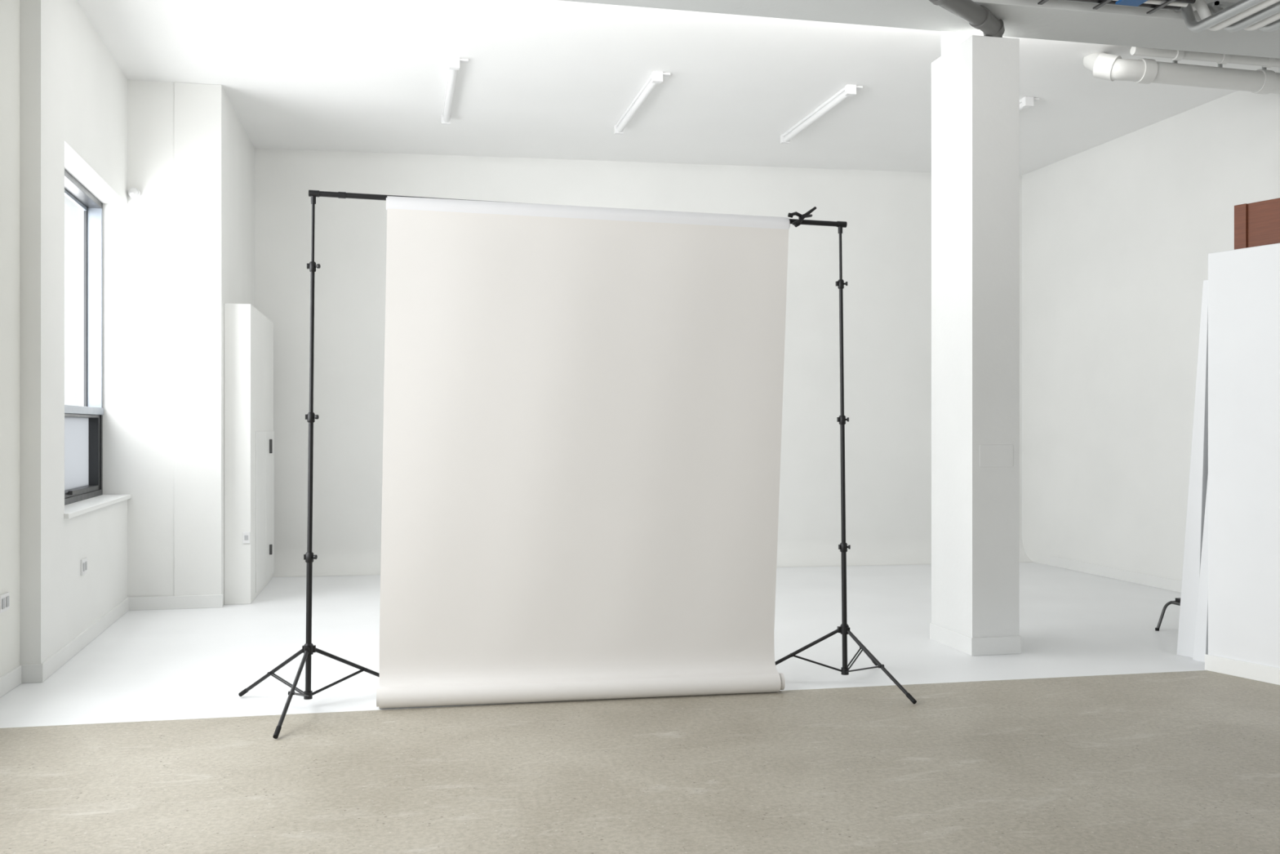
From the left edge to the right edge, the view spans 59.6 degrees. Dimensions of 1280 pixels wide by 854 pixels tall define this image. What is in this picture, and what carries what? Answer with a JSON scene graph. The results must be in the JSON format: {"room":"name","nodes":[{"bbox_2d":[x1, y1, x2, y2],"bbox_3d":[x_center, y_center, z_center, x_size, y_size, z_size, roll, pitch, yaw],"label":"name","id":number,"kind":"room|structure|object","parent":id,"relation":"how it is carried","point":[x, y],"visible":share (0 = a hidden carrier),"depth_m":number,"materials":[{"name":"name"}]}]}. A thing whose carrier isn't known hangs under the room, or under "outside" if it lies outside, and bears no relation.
{"room":"studio","nodes":[
{"label":"studio","id":0,"kind":"room"},
{"bbox_2d":[0,0,19,676],"bbox_3d":[-2.682,-1.110,1.143,0.295,5.300,11.360,0,0,-12],"label":"wall","id":1,"kind":"structure","parent":0,"point":[9,9],"depth_m":6.56,"materials":[{"name":"beige paint"}]},
{"bbox_2d":[0,591,9,613],"bbox_3d":[-3.656,1.010,6.431,0.019,0.100,0.150,0,0,-12],"label":"wall socket","id":2,"kind":"object","parent":1,"relation":"attached to","point":[5,597],"visible":1,"depth_m":6.43,"materials":[{"name":"white plastic"}]},
{"bbox_2d":[0,665,22,697],"bbox_3d":[-2.532,1.485,1.167,0.019,0.110,11.345,0,0,-12],"label":"baseboard","id":3,"kind":"structure","parent":1,"relation":"attached to","point":[11,679],"depth_m":6.53,"materials":[{"name":"white wood"}]},
{"bbox_2d":[19,663,44,683],"bbox_3d":[-3.665,1.485,6.736,0.131,0.110,0.019,0,0,-12],"label":"baseboard","id":4,"kind":"object","parent":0,"point":[30,673],"depth_m":6.73,"materials":[{"name":"white wood"}]},
{"bbox_2d":[19,0,127,664],"bbox_3d":[-4.136,-1.040,8.028,0.360,5.160,2.733,0,0,-15],"label":"wall","id":5,"kind":"structure","parent":0,"point":[73,91],"depth_m":7.02,"materials":[{"name":"white paint"}]},
{"bbox_2d":[64,168,103,505],"bbox_3d":[-4.276,-0.650,8.289,0.160,2.440,2.148,0,0,-15],"label":"window","id":6,"kind":"structure","parent":5,"relation":"in","point":[83,425],"depth_m":9.26,"materials":[{"name":"grey"}]},
{"bbox_2d":[80,557,87,575],"bbox_3d":[-3.888,0.975,7.823,0.016,0.110,0.150,0,0,-15],"label":"wall socket","id":7,"kind":"object","parent":5,"relation":"attached to","point":[84,561],"visible":1,"depth_m":7.80,"materials":[{"name":"white plastic"}]},
{"bbox_2d":[40,596,128,680],"bbox_3d":[-3.956,1.485,8.069,0.019,0.110,2.745,0,0,-15],"label":"baseboard","id":8,"kind":"structure","parent":5,"relation":"attached to","point":[68,651],"depth_m":7.76,"materials":[{"name":"white wood"}]},
{"bbox_2d":[63,493,131,519],"bbox_3d":[-4.110,0.583,8.323,0.220,0.035,2.171,0,0,-15],"label":"windowsill","id":9,"kind":"structure","parent":5,"relation":"attached to","point":[76,508],"depth_m":8.28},
{"bbox_2d":[64,79,254,605],"bbox_3d":[-4.525,-0.740,10.626,1.410,4.560,2.522,0,0,-12],"label":"wall","id":10,"kind":"structure","parent":0,"point":[174,255],"depth_m":9.46,"materials":[{"name":"white paint"}]},
{"bbox_2d":[128,187,140,199],"bbox_3d":[-4.237,-1.960,9.357,0.090,0.090,0.105,0,0,-12],"label":"sensor","id":11,"kind":"object","parent":10,"relation":"attached to","point":[135,193],"visible":1,"depth_m":9.34,"materials":[{"name":"white plastic"}]},
{"bbox_2d":[128,594,222,610],"bbox_3d":[-3.927,1.485,9.462,0.750,0.110,0.019,0,0,-12],"label":"baseboard","id":12,"kind":"structure","parent":10,"relation":"attached to","point":[161,602],"depth_m":9.45,"materials":[{"name":"white wood"}]},
{"bbox_2d":[0,562,1279,853],"bbox_3d":[2.010,1.540,4.931,12.000,0.001,16.800,0,0,-12],"label":"floor","id":13,"kind":"structure","parent":0,"point":[1096,737],"depth_m":5.31,"materials":[{"name":"concrete"}]},
{"bbox_2d":[224,303,274,604],"bbox_3d":[-3.662,0.235,10.577,0.254,2.610,1.780,0,0,-12],"label":"tall cabinet","id":14,"kind":"object","parent":13,"relation":"on","point":[249,433],"visible":1,"depth_m":9.72,"materials":[{"name":"white paint"}]},
{"bbox_2d":[242,531,249,543],"bbox_3d":[-3.418,0.960,9.710,0.060,0.100,0.017,0,0,-12],"label":"light switch","id":15,"kind":"object","parent":14,"relation":"attached to","point":[246,535],"visible":1,"depth_m":9.71,"materials":[{"name":"white plastic"}]},
{"bbox_2d":[238,195,379,738],"bbox_3d":[-1.720,0.134,6.010,0.957,2.807,0.966,0,0,-12],"label":"stand","id":16,"kind":"object","parent":13,"relation":"on","point":[308,648],"visible":0.96,"depth_m":6.15,"materials":[{"name":"black metal"}]},
{"bbox_2d":[308,189,847,227],"bbox_3d":[-0.289,-1.256,6.458,3.128,0.100,0.037,0,0,-11],"label":"crossbar","id":17,"kind":"object","parent":16,"relation":"on","point":[311,193],"visible":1,"depth_m":6.21,"materials":[{"name":"black metal"}]},
{"bbox_2d":[376,195,790,708],"bbox_3d":[-0.270,0.123,6.369,2.395,2.829,0.278,0,0,-11],"label":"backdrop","id":18,"kind":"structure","parent":17,"relation":"hanging from","point":[582,428],"depth_m":6.38,"materials":[{"name":"white paper"}]},
{"bbox_2d":[787,206,816,226],"bbox_3d":[0.965,-1.251,6.659,0.176,0.128,0.070,0,0,-27],"label":"clamp","id":19,"kind":"object","parent":17,"relation":"attached to","point":[801,217],"visible":1,"depth_m":6.64,"materials":[{"name":"black plastic"}]},
{"bbox_2d":[774,226,916,703],"bbox_3d":[1.168,0.164,6.624,0.956,2.747,0.996,0,0,-12],"label":"stand","id":20,"kind":"object","parent":13,"relation":"on","point":[844,628],"visible":0.94,"depth_m":6.75,"materials":[{"name":"black metal"}]},
{"bbox_2d":[929,31,1021,655],"bbox_3d":[2.346,-0.688,7.857,0.369,4.455,0.612,0,0,-12],"label":"pillar","id":21,"kind":"structure","parent":13,"relation":"on","point":[975,78],"depth_m":7.59,"materials":[{"name":"paint"}]},
{"bbox_2d":[1155,597,1180,631],"bbox_3d":[4.194,1.419,8.340,0.527,0.249,0.378,0,0,-12],"label":"stand","id":22,"kind":"object","parent":13,"relation":"on","point":[1177,602],"visible":0.22,"depth_m":8.46,"materials":[{"name":"grey metal"}]},
{"bbox_2d":[1176,280,1208,657],"bbox_3d":[4.106,0.300,7.612,1.310,2.480,0.374,0,0,-29],"label":"board","id":23,"kind":"object","parent":13,"relation":"on","point":[1198,471],"visible":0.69,"depth_m":7.33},
{"bbox_2d":[1192,475,1208,662],"bbox_3d":[4.109,0.590,7.514,1.080,1.900,0.227,0,0,-29],"label":"board","id":24,"kind":"object","parent":13,"relation":"on","point":[1200,649],"visible":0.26,"depth_m":7.30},
{"bbox_2d":[254,147,1035,577],"bbox_3d":[0.219,-0.740,12.313,9.418,4.560,0.480,0,0,-9],"label":"wall","id":25,"kind":"structure","parent":0,"point":[886,236],"depth_m":12.44,"materials":[{"name":"white paint"}]},
{"bbox_2d":[77,0,1279,175],"bbox_3d":[0.280,-3.020,10.134,10.400,0.200,5.700,0,0,-12],"label":"ceiling","id":26,"kind":"structure","parent":0,"point":[553,79],"depth_m":9.42,"materials":[{"name":"white paint"}]},
{"bbox_2d":[441,57,468,124],"bbox_3d":[-1.612,-2.880,9.677,0.152,0.081,1.720,0,0,-12],"label":"light","id":27,"kind":"object","parent":26,"relation":"attached to","point":[454,62],"depth_m":9.40,"materials":[{"name":"white plastic"}]},
{"bbox_2d":[613,71,670,134],"bbox_3d":[0.001,-2.880,10.023,0.152,0.081,1.720,0,0,-12],"label":"light","id":28,"kind":"object","parent":26,"relation":"attached to","point":[656,77],"depth_m":9.80,"materials":[{"name":"white plastic"}]},
{"bbox_2d":[780,84,862,143],"bbox_3d":[1.659,-2.880,10.379,0.152,0.081,1.720,0,0,-12],"label":"light","id":29,"kind":"object","parent":26,"relation":"attached to","point":[849,90],"depth_m":10.18,"materials":[{"name":"white plastic"}]},
{"bbox_2d":[1019,96,1039,110],"bbox_3d":[3.296,-2.880,10.730,0.152,0.081,1.720,0,0,-12],"label":"light","id":30,"kind":"object","parent":26,"relation":"attached to","point":[1026,101],"depth_m":9.89,"materials":[{"name":"white plastic"}]},
{"bbox_2d":[1083,46,1279,94],"bbox_3d":[4.436,-2.803,8.795,1.939,0.350,0.545,0,0,-12],"label":"ceiling pipe","id":31,"kind":"object","parent":26,"relation":"hanging from","point":[1104,65],"depth_m":8.59,"materials":[{"name":"white plastic"}]},
{"bbox_2d":[1022,90,1279,580],"bbox_3d":[6.298,-1.110,5.444,0.250,5.300,16.002,0,0,-13],"label":"wall","id":32,"kind":"structure","parent":0,"point":[1118,234],"depth_m":11.18,"materials":[{"name":"white paint"}]},
{"bbox_2d":[1049,555,1182,592],"bbox_3d":[6.263,1.485,5.026,0.019,0.110,15.202,0,0,-13],"label":"baseboard","id":33,"kind":"structure","parent":32,"relation":"attached to","point":[1171,584],"depth_m":11.26,"materials":[{"name":"white wood"}]},
{"bbox_2d":[1208,243,1279,667],"bbox_3d":[4.854,0.220,6.469,1.600,2.640,2.300,0,0,-29],"label":"wall","id":34,"kind":"structure","parent":0,"point":[1244,283],"depth_m":6.87,"materials":[{"name":"white paint"}]},
{"bbox_2d":[1204,653,1279,684],"bbox_3d":[4.147,1.490,6.080,0.014,0.100,2.312,0,0,-29],"label":"baseboard","id":35,"kind":"structure","parent":34,"relation":"attached to","point":[1261,673],"depth_m":6.86,"materials":[{"name":"white wood"}]},
{"bbox_2d":[1234,197,1279,249],"bbox_3d":[4.526,-1.246,6.733,1.115,0.287,1.280,0,0,-29],"label":"wooden crate","id":36,"kind":"object","parent":34,"relation":"on","point":[1256,224],"visible":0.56,"depth_m":6.90,"materials":[{"name":"brown wood"}]},
{"bbox_3d":[2.032,-3.760,1.970,10.400,0.200,11.000,0,0,-12],"label":"ceiling slab","id":37,"kind":"structure","parent":0,"visible":0},
{"bbox_2d":[559,0,1279,58],"bbox_3d":[0.872,-3.210,7.259,10.250,0.900,0.550,0,0,-12],"label":"beam","id":38,"kind":"structure","parent":37,"relation":"attached to","point":[1053,20],"depth_m":7.58,"materials":[{"name":"grey paint"}]},
{"bbox_2d":[928,0,1004,37],"bbox_3d":[1.995,-2.687,7.041,0.203,0.187,1.568,0,0,34],"label":"drain pipe","id":39,"kind":"object","parent":38,"relation":"attached to","point":[979,16],"visible":0.96,"depth_m":7.20,"materials":[{"name":"grey plastic"}]},
{"bbox_2d":[1037,0,1195,13],"bbox_3d":[3.035,-3.194,7.187,1.150,0.928,0.420,0,0,-12],"label":"cable tray","id":40,"kind":"object","parent":37,"relation":"hanging from","point":[1155,5],"visible":1,"depth_m":7.29,"materials":[{"name":"grey metal"}]},
{"bbox_2d":[1174,0,1279,32],"bbox_3d":[4.442,-3.122,5.111,0.730,1.072,5.130,0,0,-12],"label":"cable tray","id":41,"kind":"object","parent":37,"relation":"hanging from","point":[1264,15],"visible":0.97,"depth_m":7.19,"materials":[{"name":"silver metal"}]}
]}

